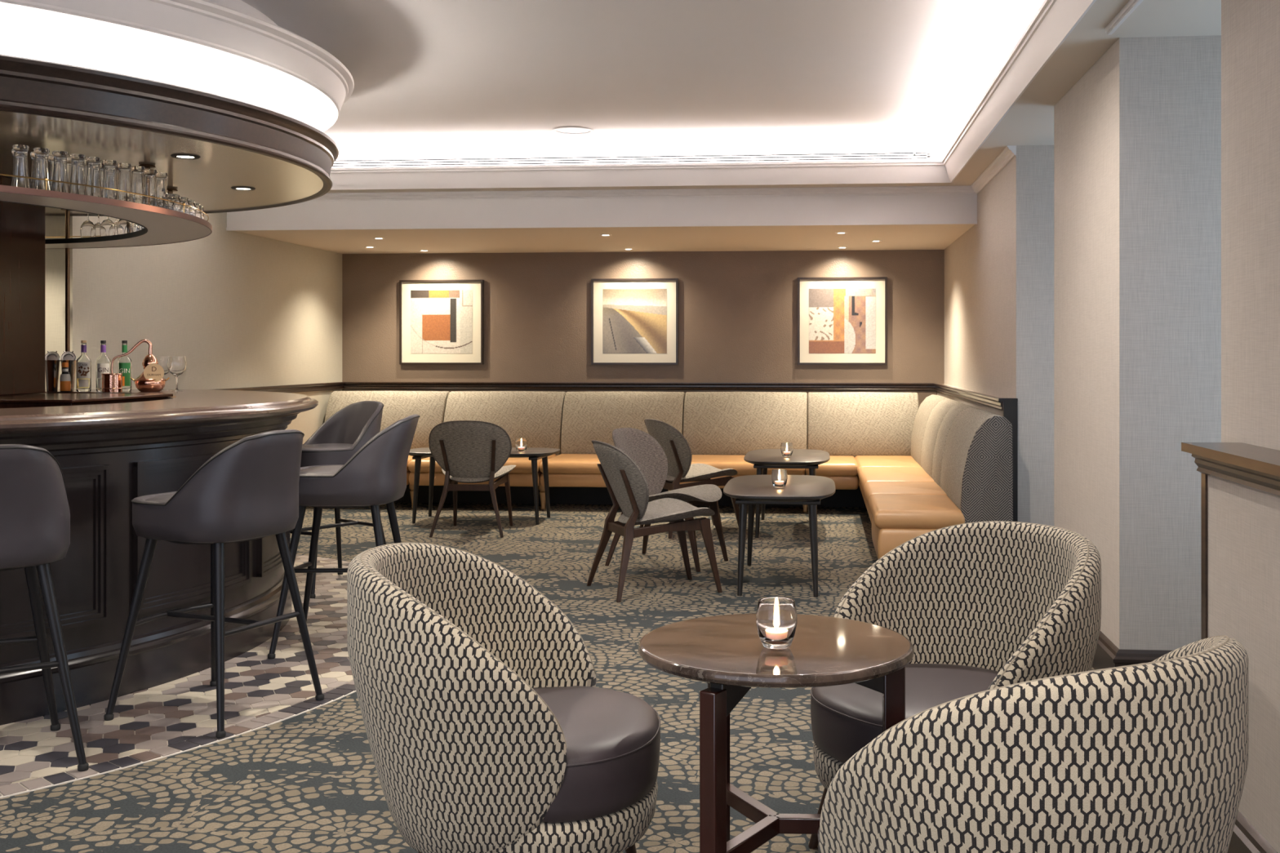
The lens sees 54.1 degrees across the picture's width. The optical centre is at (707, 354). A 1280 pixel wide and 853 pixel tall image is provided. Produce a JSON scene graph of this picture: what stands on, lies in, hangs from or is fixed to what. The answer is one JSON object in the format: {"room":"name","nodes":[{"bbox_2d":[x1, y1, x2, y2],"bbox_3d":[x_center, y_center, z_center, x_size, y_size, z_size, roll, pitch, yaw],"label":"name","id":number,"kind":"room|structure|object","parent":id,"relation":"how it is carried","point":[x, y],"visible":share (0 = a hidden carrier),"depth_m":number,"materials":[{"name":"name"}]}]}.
{"room":"hotel bar lounge","nodes":[
{"label":"hotel bar lounge","id":0,"kind":"room"},
{"bbox_2d":[44,215,53,389],"bbox_3d":[-5.308,-0.175,7.799,2.673,2.950,0.120,0,0,5],"label":"wall","id":1,"kind":"structure","parent":0,"point":[49,220],"depth_m":7.62,"materials":[{"name":"beige paint"}]},
{"bbox_2d":[53,212,342,444],"bbox_3d":[-3.733,-0.175,9.785,0.120,2.950,4.350,0,0,5],"label":"wall","id":2,"kind":"structure","parent":0,"point":[242,309],"depth_m":9.41,"materials":[{"name":"beige paint"}]},
{"bbox_2d":[329,0,1096,190],"bbox_3d":[-2.945,-1.288,2.735,8.259,0.154,12.939,0,0,5],"label":"trim","id":3,"kind":"structure","parent":2,"relation":"attached to","point":[1054,20],"depth_m":8.87,"materials":[{"name":"white paint"}]},
{"bbox_2d":[0,502,1094,852],"bbox_3d":[-1.795,1.347,4.171,10.700,0.106,16.000,0,0,5],"label":"floor","id":4,"kind":"structure","parent":0,"point":[308,782],"depth_m":4.43,"materials":[{"name":"carpet"}]},
{"bbox_2d":[0,444,88,771],"bbox_3d":[-2.283,0.780,3.942,0.528,1.026,0.590,0,0,-36],"label":"bar stool","id":5,"kind":"object","parent":4,"relation":"on","point":[35,512],"visible":1,"depth_m":3.86,"materials":[{"name":"black leather"}]},
{"bbox_2d":[0,389,318,725],"bbox_3d":[-3.711,0.755,5.541,3.644,1.090,4.093,0,0,5],"label":"bar counter","id":6,"kind":"object","parent":4,"relation":"on","point":[110,455],"depth_m":4.79,"materials":[{"name":"brown wood"}]},
{"bbox_2d":[44,351,60,391],"bbox_3d":[-3.738,0.094,7.140,0.082,0.232,0.082,0,0,5],"label":"cocktail shaker","id":7,"kind":"object","parent":6,"relation":"on","point":[52,361],"visible":1,"depth_m":7.12,"materials":[{"name":"silver metal"}]},
{"bbox_2d":[59,362,71,391],"bbox_3d":[-3.643,0.127,7.100,0.055,0.166,0.055,0,0,5],"label":"bottle","id":8,"kind":"object","parent":6,"relation":"on","point":[64,379],"visible":1,"depth_m":7.08,"materials":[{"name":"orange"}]},
{"bbox_2d":[59,351,76,391],"bbox_3d":[-3.660,0.094,7.170,0.082,0.232,0.082,0,0,5],"label":"cocktail shaker","id":9,"kind":"object","parent":6,"relation":"on","point":[69,357],"visible":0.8,"depth_m":7.16,"materials":[{"name":"silver metal"}]},
{"bbox_2d":[75,340,91,391],"bbox_3d":[-3.562,0.064,7.149,0.078,0.291,0.079,0,0,5],"label":"bottle","id":10,"kind":"object","parent":6,"relation":"on","point":[83,363],"visible":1,"depth_m":7.12,"materials":[{"name":"clear glass"}]},
{"bbox_2d":[0,393,173,408],"bbox_3d":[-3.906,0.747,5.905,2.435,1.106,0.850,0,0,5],"label":"countertop","id":11,"kind":"structure","parent":6,"relation":"on","point":[33,400],"depth_m":5.64,"materials":[{"name":"brown wood"}]},
{"bbox_2d":[0,175,44,395],"bbox_3d":[-4.161,-0.328,6.116,1.650,1.042,0.465,0,0,5],"label":"column","id":12,"kind":"structure","parent":11,"relation":"on","point":[22,226],"depth_m":6.09,"materials":[{"name":"brown wood"}]},
{"bbox_2d":[95,340,111,391],"bbox_3d":[-3.475,0.064,7.199,0.078,0.291,0.080,0,0,5],"label":"bottle","id":13,"kind":"object","parent":6,"relation":"on","point":[103,363],"visible":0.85,"depth_m":7.17,"materials":[{"name":"clear glass"}]},
{"bbox_2d":[117,340,131,391],"bbox_3d":[-3.353,0.064,7.199,0.072,0.291,0.073,0,0,5],"label":"bottle","id":14,"kind":"object","parent":6,"relation":"on","point":[124,363],"visible":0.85,"depth_m":7.18,"materials":[{"name":"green glass"}]},
{"bbox_2d":[101,339,169,391],"bbox_3d":[-3.245,0.061,7.107,0.350,0.298,0.166,0,0,-10],"label":"copper still","id":15,"kind":"object","parent":6,"relation":"on","point":[111,382],"visible":0.97,"depth_m":7.06,"materials":[{"name":"brown metal"}]},
{"bbox_2d":[133,371,165,391],"bbox_3d":[-3.170,0.146,7.120,0.166,0.126,0.166,0,0,5],"label":"pot","id":16,"kind":"object","parent":15,"relation":"attached to","point":[143,384],"depth_m":7.06,"materials":[{"name":"orange metal"}]},
{"bbox_2d":[143,363,164,382],"bbox_3d":[-3.122,0.103,7.060,0.106,0.106,0.005,0,0,-25],"label":"tag","id":17,"kind":"object","parent":15,"relation":"in","point":[153,371],"visible":1,"depth_m":7.06,"materials":[{"name":"brown"}]},
{"bbox_2d":[0,389,318,434],"bbox_3d":[-3.718,0.241,5.535,3.687,0.062,4.105,0,0,5],"label":"countertop","id":18,"kind":"structure","parent":6,"relation":"on","point":[187,406],"depth_m":4.95,"materials":[{"name":"brown wood"}]},
{"bbox_2d":[155,355,170,390],"bbox_3d":[-3.198,0.110,7.340,0.104,0.200,0.104,0,0,5],"label":"glass","id":19,"kind":"object","parent":6,"relation":"on","point":[162,360],"visible":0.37,"depth_m":7.30,"materials":[{"name":"white"}]},
{"bbox_2d":[167,356,186,391],"bbox_3d":[-3.061,0.110,7.220,0.104,0.200,0.104,0,0,5],"label":"glass","id":20,"kind":"object","parent":6,"relation":"on","point":[176,366],"visible":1,"depth_m":7.18,"materials":[{"name":"clear glass"}]},
{"bbox_2d":[103,429,324,738],"bbox_3d":[-1.767,0.780,4.554,0.590,1.026,0.528,0,0,23],"label":"bar stool","id":21,"kind":"object","parent":4,"relation":"on","point":[247,491],"visible":1,"depth_m":4.38,"materials":[{"name":"black leather"}]},
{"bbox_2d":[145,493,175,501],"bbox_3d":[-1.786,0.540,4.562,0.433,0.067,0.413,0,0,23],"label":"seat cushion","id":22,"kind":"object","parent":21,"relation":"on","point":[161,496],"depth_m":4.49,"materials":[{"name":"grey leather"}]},
{"bbox_2d":[289,400,386,598],"bbox_3d":[-2.118,0.780,7.027,0.528,1.026,0.590,0,0,39],"label":"bar stool","id":23,"kind":"object","parent":4,"relation":"on","point":[346,431],"visible":0.48,"depth_m":7.15,"materials":[{"name":"black leather"}]},
{"bbox_2d":[302,443,352,449],"bbox_3d":[-2.131,0.540,7.011,0.413,0.067,0.433,0,0,39],"label":"seat cushion","id":24,"kind":"object","parent":23,"relation":"on","point":[305,446],"depth_m":6.93,"materials":[{"name":"grey leather"}]},
{"bbox_2d":[267,413,420,659],"bbox_3d":[-1.591,0.780,5.592,0.590,1.026,0.528,0,0,-3],"label":"bar stool","id":25,"kind":"object","parent":4,"relation":"on","point":[375,476],"visible":0.67,"depth_m":5.40,"materials":[{"name":"black leather"}]},
{"bbox_2d":[299,466,342,474],"bbox_3d":[-1.612,0.540,5.591,0.433,0.067,0.413,0,0,-3],"label":"seat cushion","id":26,"kind":"object","parent":25,"relation":"on","point":[307,469],"depth_m":5.51,"materials":[{"name":"grey leather"}]},
{"bbox_2d":[428,420,515,537],"bbox_3d":[-1.705,0.883,9.191,0.618,0.834,0.677,0,0,1],"label":"lounge chair","id":27,"kind":"object","parent":4,"relation":"on","point":[466,451],"visible":1,"depth_m":8.98,"materials":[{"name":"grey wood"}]},
{"bbox_2d":[408,447,559,524],"bbox_3d":[-1.766,1.026,9.820,1.200,0.551,0.630,0,0,5],"label":"table","id":28,"kind":"object","parent":4,"relation":"on","point":[534,454],"visible":0.77,"depth_m":9.66,"materials":[{"name":"black wood"}]},
{"bbox_2d":[515,438,527,452],"bbox_3d":[-1.433,0.698,9.637,0.092,0.102,0.092,0,0,5],"label":"candle holder","id":29,"kind":"object","parent":28,"relation":"on","point":[521,444],"visible":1,"depth_m":9.60,"materials":[{"name":"clear glass"}]},
{"bbox_2d":[346,542,660,852],"bbox_3d":[-0.475,0.885,2.972,0.743,0.837,0.734,0,0,39],"label":"barrel armchair","id":30,"kind":"object","parent":4,"relation":"on","point":[489,727],"visible":1,"depth_m":2.71,"materials":[{"name":"fabric"}]},
{"bbox_2d":[532,685,660,823],"bbox_3d":[-0.410,0.927,2.976,0.596,0.169,0.598,0,0,1],"label":"seat cushion","id":31,"kind":"object","parent":30,"relation":"on","point":[612,737],"depth_m":2.78,"materials":[{"name":"leather"}]},
{"bbox_2d":[586,440,722,602],"bbox_3d":[-0.300,0.883,6.912,0.678,0.834,0.618,0,0,-23],"label":"lounge chair","id":32,"kind":"object","parent":4,"relation":"on","point":[626,484],"visible":1,"depth_m":6.77,"materials":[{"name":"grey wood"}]},
{"bbox_2d":[308,391,1013,559],"bbox_3d":[-0.867,0.816,9.332,5.555,0.969,4.240,0,0,5],"label":"banquette","id":33,"kind":"object","parent":4,"relation":"on","point":[916,470],"visible":0.55,"depth_m":10.90,"materials":[{"name":"beige fabric"}]},
{"bbox_2d":[406,455,412,471],"bbox_3d":[-2.989,0.932,10.930,1.046,0.105,0.900,0,0,5],"label":"seat cushion","id":34,"kind":"object","parent":33,"relation":"on","point":[410,458],"depth_m":10.47,"materials":[{"name":"orange leather"}]},
{"bbox_2d":[408,453,556,473],"bbox_3d":[-1.911,0.932,10.836,1.111,0.105,0.900,0,0,5],"label":"seat cushion","id":35,"kind":"object","parent":33,"relation":"on","point":[523,465],"depth_m":10.42,"materials":[{"name":"orange leather"}]},
{"bbox_2d":[539,453,600,474],"bbox_3d":[-0.810,0.932,10.741,1.091,0.105,0.900,0,0,5],"label":"seat cushion","id":36,"kind":"object","parent":33,"relation":"on","point":[557,464],"depth_m":10.33,"materials":[{"name":"orange leather"}]},
{"bbox_2d":[690,454,804,475],"bbox_3d":[0.283,0.932,10.646,1.096,0.105,0.900,0,0,5],"label":"seat cushion","id":37,"kind":"object","parent":33,"relation":"on","point":[736,462],"depth_m":10.22,"materials":[{"name":"orange leather"}]},
{"bbox_2d":[805,455,857,475],"bbox_3d":[1.048,0.932,10.579,0.431,0.105,0.900,0,0,5],"label":"seat cushion","id":38,"kind":"object","parent":33,"relation":"on","point":[837,465],"depth_m":10.14,"materials":[{"name":"orange leather"}]},
{"bbox_2d":[854,455,920,474],"bbox_3d":[1.544,0.930,10.395,0.625,0.109,1.176,0,0,5],"label":"seat cushion","id":39,"kind":"object","parent":33,"relation":"on","point":[860,460],"depth_m":10.25,"materials":[{"name":"orange leather"}]},
{"bbox_2d":[857,466,934,490],"bbox_3d":[1.443,0.930,9.235,0.625,0.109,1.146,0,0,5],"label":"seat cushion","id":40,"kind":"object","parent":33,"relation":"on","point":[865,474],"depth_m":9.14,"materials":[{"name":"orange leather"}]},
{"bbox_2d":[863,481,946,504],"bbox_3d":[1.359,0.930,8.263,0.625,0.109,0.796,0,0,5],"label":"seat cushion","id":41,"kind":"object","parent":33,"relation":"on","point":[870,488],"depth_m":8.19,"materials":[{"name":"orange leather"}]},
{"bbox_2d":[868,494,964,528],"bbox_3d":[1.229,0.930,7.447,0.509,0.109,0.846,0,0,5],"label":"seat cushion","id":42,"kind":"object","parent":33,"relation":"on","point":[887,511],"depth_m":7.06,"materials":[{"name":"orange leather"}]},
{"bbox_2d":[604,427,728,572],"bbox_3d":[-0.251,0.883,7.822,0.677,0.834,0.618,0,0,24],"label":"lounge chair","id":43,"kind":"object","parent":4,"relation":"on","point":[647,453],"visible":0.58,"depth_m":7.90,"materials":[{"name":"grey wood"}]},
{"bbox_2d":[639,418,738,538],"bbox_3d":[-0.122,0.883,9.208,0.678,0.834,0.618,0,0,-27],"label":"lounge chair","id":44,"kind":"object","parent":4,"relation":"on","point":[676,447],"visible":0.77,"depth_m":9.02,"materials":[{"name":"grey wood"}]},
{"bbox_2d":[638,613,914,852],"bbox_3d":[0.154,0.975,2.842,0.622,0.650,0.622,0,0,5],"label":"marble table","id":45,"kind":"object","parent":4,"relation":"on","point":[727,653],"visible":0.83,"depth_m":2.72,"materials":[{"name":"brown wood"}]},
{"bbox_2d":[755,597,797,649],"bbox_3d":[0.154,0.598,2.782,0.092,0.102,0.092,0,0,5],"label":"candle holder","id":46,"kind":"object","parent":45,"relation":"on","point":[776,624],"visible":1,"depth_m":2.75,"materials":[{"name":"clear glass"}]},
{"bbox_2d":[723,475,835,597],"bbox_3d":[0.420,1.026,7.216,0.630,0.551,1.200,0,0,5],"label":"table","id":47,"kind":"object","parent":4,"relation":"on","point":[748,491],"visible":0.98,"depth_m":6.76,"materials":[{"name":"black wood"}]},
{"bbox_2d":[771,469,787,488],"bbox_3d":[0.404,0.698,7.040,0.092,0.102,0.092,0,0,5],"label":"candle holder","id":48,"kind":"object","parent":47,"relation":"on","point":[779,477],"visible":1,"depth_m":7.01,"materials":[{"name":"clear glass"}]},
{"bbox_2d":[743,448,830,537],"bbox_3d":[0.597,1.026,9.348,0.630,0.551,1.200,0,0,5],"label":"table","id":49,"kind":"object","parent":4,"relation":"on","point":[762,460],"visible":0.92,"depth_m":8.91,"materials":[{"name":"black wood"}]},
{"bbox_2d":[780,442,793,457],"bbox_3d":[0.582,0.698,9.175,0.092,0.102,0.092,0,0,5],"label":"candle holder","id":50,"kind":"object","parent":49,"relation":"on","point":[786,448],"visible":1,"depth_m":9.14,"materials":[{"name":"clear glass"}]},
{"bbox_2d":[808,520,1101,848],"bbox_3d":[0.639,0.885,3.254,0.734,0.837,0.743,0,0,21],"label":"barrel armchair","id":51,"kind":"object","parent":4,"relation":"on","point":[980,606],"visible":0.47,"depth_m":3.44,"materials":[{"name":"beige fabric"}]},
{"bbox_2d":[810,663,999,763],"bbox_3d":[0.582,0.927,3.224,0.596,0.169,0.598,0,0,-31],"label":"seat cushion","id":52,"kind":"object","parent":51,"relation":"on","point":[846,718],"depth_m":3.13,"materials":[{"name":"leather"}]},
{"bbox_2d":[817,635,1248,852],"bbox_3d":[0.561,0.885,2.221,0.734,0.837,0.743,0,0,2],"label":"barrel armchair","id":53,"kind":"object","parent":4,"relation":"on","point":[1152,757],"visible":1,"depth_m":1.88,"materials":[{"name":"beige fabric"}]},
{"bbox_2d":[236,224,973,253],"bbox_3d":[-0.761,-1.306,10.536,5.673,0.688,2.340,0,0,5],"label":"ceiling","id":54,"kind":"structure","parent":0,"point":[893,237],"depth_m":10.46,"materials":[{"name":"beige paint"}]},
{"bbox_2d":[241,0,1044,150],"bbox_3d":[-2.953,-1.587,2.867,8.620,0.100,13.200,0,0,5],"label":"ceiling","id":55,"kind":"structure","parent":0,"point":[426,74],"depth_m":6.73,"materials":[{"name":"white paint"}]},
{"bbox_2d":[0,0,354,216],"bbox_3d":[-3.700,-1.188,5.702,4.013,0.697,4.013,0,0,5],"label":"ceiling canopy","id":56,"kind":"object","parent":55,"relation":"in","point":[181,156],"depth_m":4.98,"materials":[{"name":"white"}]},
{"bbox_2d":[0,164,212,353],"bbox_3d":[-3.618,-0.320,5.493,2.403,1.058,3.254,0,0,26],"label":"shelf","id":57,"kind":"object","parent":56,"relation":"hanging from","point":[162,225],"visible":0.84,"depth_m":5.76,"materials":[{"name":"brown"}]},
{"bbox_2d":[9,149,13,186],"bbox_3d":[-2.734,-0.728,4.974,0.074,0.172,0.074,0,0,-5],"label":"beer glass","id":58,"kind":"object","parent":57,"relation":"on","point":[12,150],"visible":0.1,"depth_m":4.96,"materials":[{"name":"white"}]},
{"bbox_2d":[10,144,31,187],"bbox_3d":[-2.672,-0.728,4.871,0.074,0.172,0.074,0,0,10],"label":"beer glass","id":59,"kind":"object","parent":57,"relation":"on","point":[20,168],"visible":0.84,"depth_m":4.85,"materials":[{"name":"clear glass"}]},
{"bbox_2d":[30,151,35,188],"bbox_3d":[-2.697,-0.728,5.043,0.074,0.172,0.074,0,0,-27],"label":"beer glass","id":60,"kind":"object","parent":57,"relation":"on","point":[32,153],"visible":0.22,"depth_m":5.02,"materials":[{"name":"clear glass"}]},
{"bbox_2d":[31,147,51,190],"bbox_3d":[-2.631,-0.728,4.944,0.074,0.172,0.074,0,0,-11],"label":"beer glass","id":61,"kind":"object","parent":57,"relation":"on","point":[41,169],"visible":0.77,"depth_m":4.92,"materials":[{"name":"clear glass"}]},
{"bbox_2d":[48,154,53,187],"bbox_3d":[-2.666,-0.728,5.112,0.074,0.172,0.074,0,0,42],"label":"beer glass","id":62,"kind":"object","parent":57,"relation":"on","point":[51,157],"visible":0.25,"depth_m":5.09,"materials":[{"name":"clear glass"}]},
{"bbox_2d":[51,151,70,192],"bbox_3d":[-2.594,-0.728,5.016,0.074,0.172,0.074,0,0,-32],"label":"beer glass","id":63,"kind":"object","parent":57,"relation":"on","point":[60,171],"visible":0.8,"depth_m":5.00,"materials":[{"name":"clear glass"}]},
{"bbox_2d":[66,157,71,186],"bbox_3d":[-2.638,-0.728,5.183,0.074,0.172,0.074,0,0,21],"label":"beer glass","id":64,"kind":"object","parent":57,"relation":"on","point":[68,159],"visible":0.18,"depth_m":5.16,"materials":[{"name":"clear glass"}]},
{"bbox_2d":[69,153,87,195],"bbox_3d":[-2.561,-0.728,5.091,0.074,0.172,0.074,0,0,37],"label":"beer glass","id":65,"kind":"object","parent":57,"relation":"on","point":[77,175],"visible":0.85,"depth_m":5.07,"materials":[{"name":"clear glass"}]},
{"bbox_2d":[84,160,87,183],"bbox_3d":[-2.614,-0.728,5.252,0.074,0.172,0.074,0,0,1],"label":"beer glass","id":66,"kind":"object","parent":57,"relation":"on","point":[85,161],"visible":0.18,"depth_m":5.23,"materials":[{"name":"white"}]},
{"bbox_2d":[80,213,96,237],"bbox_3d":[-3.453,-0.734,6.977,0.080,0.185,0.080,0,0,40],"label":"wine glass","id":67,"kind":"object","parent":57,"relation":"on","point":[87,229],"visible":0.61,"depth_m":6.95,"materials":[{"name":"clear glass"}]},
{"bbox_2d":[85,156,102,197],"bbox_3d":[-2.533,-0.728,5.165,0.074,0.172,0.074,0,0,16],"label":"beer glass","id":68,"kind":"object","parent":57,"relation":"on","point":[93,178],"visible":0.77,"depth_m":5.14,"materials":[{"name":"clear glass"}]},
{"bbox_2d":[93,214,100,236],"bbox_3d":[-3.461,-0.734,7.115,0.080,0.185,0.080,0,0,24],"label":"wine glass","id":69,"kind":"object","parent":57,"relation":"on","point":[97,224],"visible":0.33,"depth_m":7.08,"materials":[{"name":"clear glass"}]},
{"bbox_2d":[99,163,103,189],"bbox_3d":[-2.592,-0.728,5.333,0.074,0.172,0.074,0,0,-22],"label":"beer glass","id":70,"kind":"object","parent":57,"relation":"on","point":[101,166],"visible":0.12,"depth_m":5.32,"materials":[{"name":"clear glass"}]},
{"bbox_2d":[99,216,115,236],"bbox_3d":[-3.310,-0.734,6.907,0.080,0.185,0.080,0,0,-4],"label":"wine glass","id":71,"kind":"object","parent":57,"relation":"on","point":[107,228],"visible":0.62,"depth_m":6.88,"materials":[{"name":"clear glass"}]},
{"bbox_2d":[102,160,119,199],"bbox_3d":[-2.505,-0.728,5.250,0.074,0.172,0.074,0,0,-7],"label":"beer glass","id":72,"kind":"object","parent":57,"relation":"on","point":[109,166],"visible":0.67,"depth_m":5.23,"materials":[{"name":"clear glass"}]},
{"bbox_2d":[116,219,131,234],"bbox_3d":[-3.178,-0.734,6.823,0.080,0.185,0.080,0,0,41],"label":"wine glass","id":73,"kind":"object","parent":57,"relation":"on","point":[122,226],"visible":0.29,"depth_m":6.79,"materials":[{"name":"clear glass"}]},
{"bbox_2d":[117,162,133,202],"bbox_3d":[-2.483,-0.728,5.334,0.074,0.172,0.074,0,0,-29],"label":"beer glass","id":74,"kind":"object","parent":57,"relation":"on","point":[124,169],"visible":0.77,"depth_m":5.31,"materials":[{"name":"clear glass"}]},
{"bbox_2d":[130,222,141,232],"bbox_3d":[-3.055,-0.734,6.724,0.080,0.185,0.080,0,0,-5],"label":"wine glass","id":75,"kind":"object","parent":57,"relation":"on","point":[134,227],"visible":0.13,"depth_m":6.69,"materials":[{"name":"clear glass"}]},
{"bbox_2d":[130,165,146,204],"bbox_3d":[-2.466,-0.728,5.419,0.074,0.172,0.074,0,0,39],"label":"beer glass","id":76,"kind":"object","parent":57,"relation":"on","point":[137,171],"visible":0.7,"depth_m":5.40,"materials":[{"name":"clear glass"}]},
{"bbox_2d":[143,168,159,207],"bbox_3d":[-2.453,-0.728,5.510,0.074,0.172,0.074,0,0,15],"label":"beer glass","id":77,"kind":"object","parent":57,"relation":"on","point":[150,189],"visible":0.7,"depth_m":5.49,"materials":[{"name":"clear glass"}]},
{"bbox_2d":[155,172,169,208],"bbox_3d":[-2.446,-0.728,5.602,0.074,0.172,0.074,0,0,-9],"label":"beer glass","id":78,"kind":"object","parent":57,"relation":"on","point":[161,177],"visible":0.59,"depth_m":5.58,"materials":[{"name":"clear glass"}]},
{"bbox_2d":[167,193,181,212],"bbox_3d":[-2.439,-0.685,5.700,0.077,0.088,0.077,0,0,-34],"label":"tumbler","id":79,"kind":"object","parent":57,"relation":"on","point":[172,197],"visible":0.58,"depth_m":5.67,"materials":[{"name":"clear glass"}]},
{"bbox_2d":[180,196,189,213],"bbox_3d":[-2.444,-0.685,5.806,0.077,0.088,0.077,0,0,28],"label":"tumbler","id":80,"kind":"object","parent":57,"relation":"on","point":[183,199],"visible":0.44,"depth_m":5.79,"materials":[{"name":"clear glass"}]},
{"bbox_2d":[188,199,195,216],"bbox_3d":[-2.455,-0.685,5.906,0.077,0.088,0.077,0,0,3],"label":"tumbler","id":81,"kind":"object","parent":57,"relation":"on","point":[192,202],"visible":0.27,"depth_m":5.89,"materials":[{"name":"clear glass"}]},
{"bbox_2d":[195,202,200,217],"bbox_3d":[-2.475,-0.685,6.019,0.077,0.088,0.077,0,0,-27],"label":"tumbler","id":82,"kind":"object","parent":57,"relation":"on","point":[197,206],"visible":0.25,"depth_m":6.00,"materials":[{"name":"clear glass"}]},
{"bbox_2d":[200,204,204,219],"bbox_3d":[-2.502,-0.685,6.124,0.077,0.088,0.077,0,0,35],"label":"tumbler","id":83,"kind":"object","parent":57,"relation":"on","point":[202,206],"visible":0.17,"depth_m":6.12,"materials":[{"name":"clear glass"}]},
{"bbox_2d":[552,126,593,134],"bbox_3d":[-0.918,-1.533,8.560,0.280,0.006,0.280,0,0,5],"label":"ceiling speaker","id":84,"kind":"object","parent":55,"relation":"attached to","point":[563,130],"visible":1,"depth_m":8.56,"materials":[{"name":"grey plastic"}]},
{"bbox_2d":[342,249,944,474],"bbox_3d":[-0.654,-0.175,11.761,6.273,2.950,0.120,0,0,5],"label":"wall","id":85,"kind":"structure","parent":0,"point":[738,310],"depth_m":11.68,"materials":[{"name":"brown paint"}]},
{"bbox_2d":[399,280,484,364],"bbox_3d":[-2.517,-0.307,11.843,0.806,0.800,0.037,0,0,5],"label":"framed picture","id":86,"kind":"object","parent":85,"relation":"attached to","point":[442,322],"visible":1,"depth_m":11.84,"materials":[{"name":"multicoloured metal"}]},
{"bbox_2d":[410,289,472,353],"bbox_3d":[-2.517,-0.311,11.843,0.596,0.600,0.001,0,0,5],"label":"print","id":87,"kind":"object","parent":86,"relation":"attached to","point":[442,320],"depth_m":11.84},
{"bbox_2d":[212,382,1003,410],"bbox_3d":[-0.881,0.294,9.537,5.607,0.068,4.350,0,0,5],"label":"trim","id":88,"kind":"structure","parent":85,"relation":"attached to","point":[980,398],"depth_m":11.63,"materials":[{"name":"brown wood"}]},
{"bbox_2d":[591,278,678,364],"bbox_3d":[-0.679,-0.308,11.683,0.815,0.803,0.037,0,0,5],"label":"framed picture","id":89,"kind":"object","parent":85,"relation":"attached to","point":[634,321],"visible":1,"depth_m":11.68,"materials":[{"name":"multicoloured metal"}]},
{"bbox_2d":[602,288,666,353],"bbox_3d":[-0.679,-0.312,11.683,0.603,0.602,0.001,0,0,5],"label":"print","id":90,"kind":"object","parent":89,"relation":"attached to","point":[634,321],"depth_m":11.68},
{"bbox_2d":[797,276,887,364],"bbox_3d":[1.240,-0.309,11.516,0.816,0.805,0.037,0,0,5],"label":"framed picture","id":91,"kind":"object","parent":85,"relation":"attached to","point":[842,321],"visible":1,"depth_m":11.52,"materials":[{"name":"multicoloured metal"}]},
{"bbox_2d":[808,288,875,353],"bbox_3d":[1.240,-0.309,11.516,0.612,0.596,0.001,0,0,5],"label":"print","id":92,"kind":"object","parent":91,"relation":"attached to","point":[842,321],"depth_m":11.52},
{"bbox_2d":[328,0,1221,192],"bbox_3d":[-2.213,-1.438,2.832,10.100,0.425,13.260,0,0,5],"label":"crown molding","id":93,"kind":"structure","parent":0,"point":[1029,121],"depth_m":6.91,"materials":[{"name":"beige paint"}]},
{"bbox_2d":[332,151,930,167],"bbox_3d":[-1.236,-1.434,9.330,5.720,0.068,0.115,0,0,5],"label":"ceiling vent","id":94,"kind":"object","parent":93,"relation":"in","point":[908,155],"visible":0.6,"depth_m":9.24,"materials":[{"name":"white"}]},
{"bbox_2d":[944,0,1279,650],"bbox_3d":[2.056,-0.175,3.636,1.134,2.950,15.600,0,0,5],"label":"wall","id":95,"kind":"structure","parent":0,"point":[1137,138],"depth_m":4.83,"materials":[{"name":"beige paint"}]},
{"bbox_2d":[226,194,977,231],"bbox_3d":[-0.863,-1.089,9.360,5.673,0.273,0.020,0,0,5],"label":"beam","id":96,"kind":"structure","parent":95,"relation":"attached to","point":[913,209],"depth_m":9.34,"materials":[{"name":"white paint"}]},
{"bbox_2d":[306,145,1016,201],"bbox_3d":[-0.941,-1.198,8.467,5.673,0.055,1.788,0,0,5],"label":"trim","id":97,"kind":"structure","parent":95,"relation":"attached to","point":[1009,152],"depth_m":9.26,"materials":[{"name":"white paint"}]},
{"bbox_2d":[937,384,1004,416],"bbox_3d":[1.954,0.785,9.396,0.066,1.030,4.140,0,0,5],"label":"trim","id":98,"kind":"structure","parent":95,"relation":"attached to","point":[997,411],"depth_m":8.81,"materials":[{"name":"brown wood"}]},
{"bbox_2d":[997,398,1017,521],"bbox_3d":[1.756,0.777,7.327,0.110,1.045,0.056,0,0,5],"label":"trim","id":99,"kind":"structure","parent":95,"relation":"attached to","point":[1010,405],"depth_m":7.30,"materials":[{"name":"black wood"}]},
{"bbox_2d":[1105,0,1143,35],"bbox_3d":[1.123,-1.211,0.304,0.030,0.028,8.800,0,0,5],"label":"trim","id":100,"kind":"structure","parent":95,"relation":"attached to","point":[1131,5],"depth_m":4.45,"materials":[{"name":"white paint"}]},
{"bbox_2d":[1092,631,1172,670],"bbox_3d":[2.148,1.219,5.453,1.064,0.162,1.392,0,0,5],"label":"baseboard","id":101,"kind":"structure","parent":95,"relation":"attached to","point":[1107,655],"depth_m":4.82,"materials":[{"name":"brown wood"}]},
{"bbox_2d":[1181,442,1279,639],"bbox_3d":[1.064,0.771,-0.313,0.165,1.058,7.560,0,0,5],"label":"trim","id":102,"kind":"structure","parent":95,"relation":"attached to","point":[1257,468],"depth_m":3.19,"materials":[{"name":"brown wood"}]},
{"bbox_2d":[1207,475,1279,852],"bbox_3d":[1.082,0.735,-0.345,0.116,0.930,7.500,0,0,5],"label":"wall","id":103,"kind":"structure","parent":95,"relation":"attached to","point":[1243,522],"depth_m":3.01,"materials":[{"name":"beige paint"}]},
{"bbox_2d":[1227,810,1277,852],"bbox_3d":[1.085,1.219,-0.330,0.180,0.162,7.530,0,0,5],"label":"baseboard","id":104,"kind":"structure","parent":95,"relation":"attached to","point":[1245,838],"depth_m":3.02,"materials":[{"name":"brown wood"}]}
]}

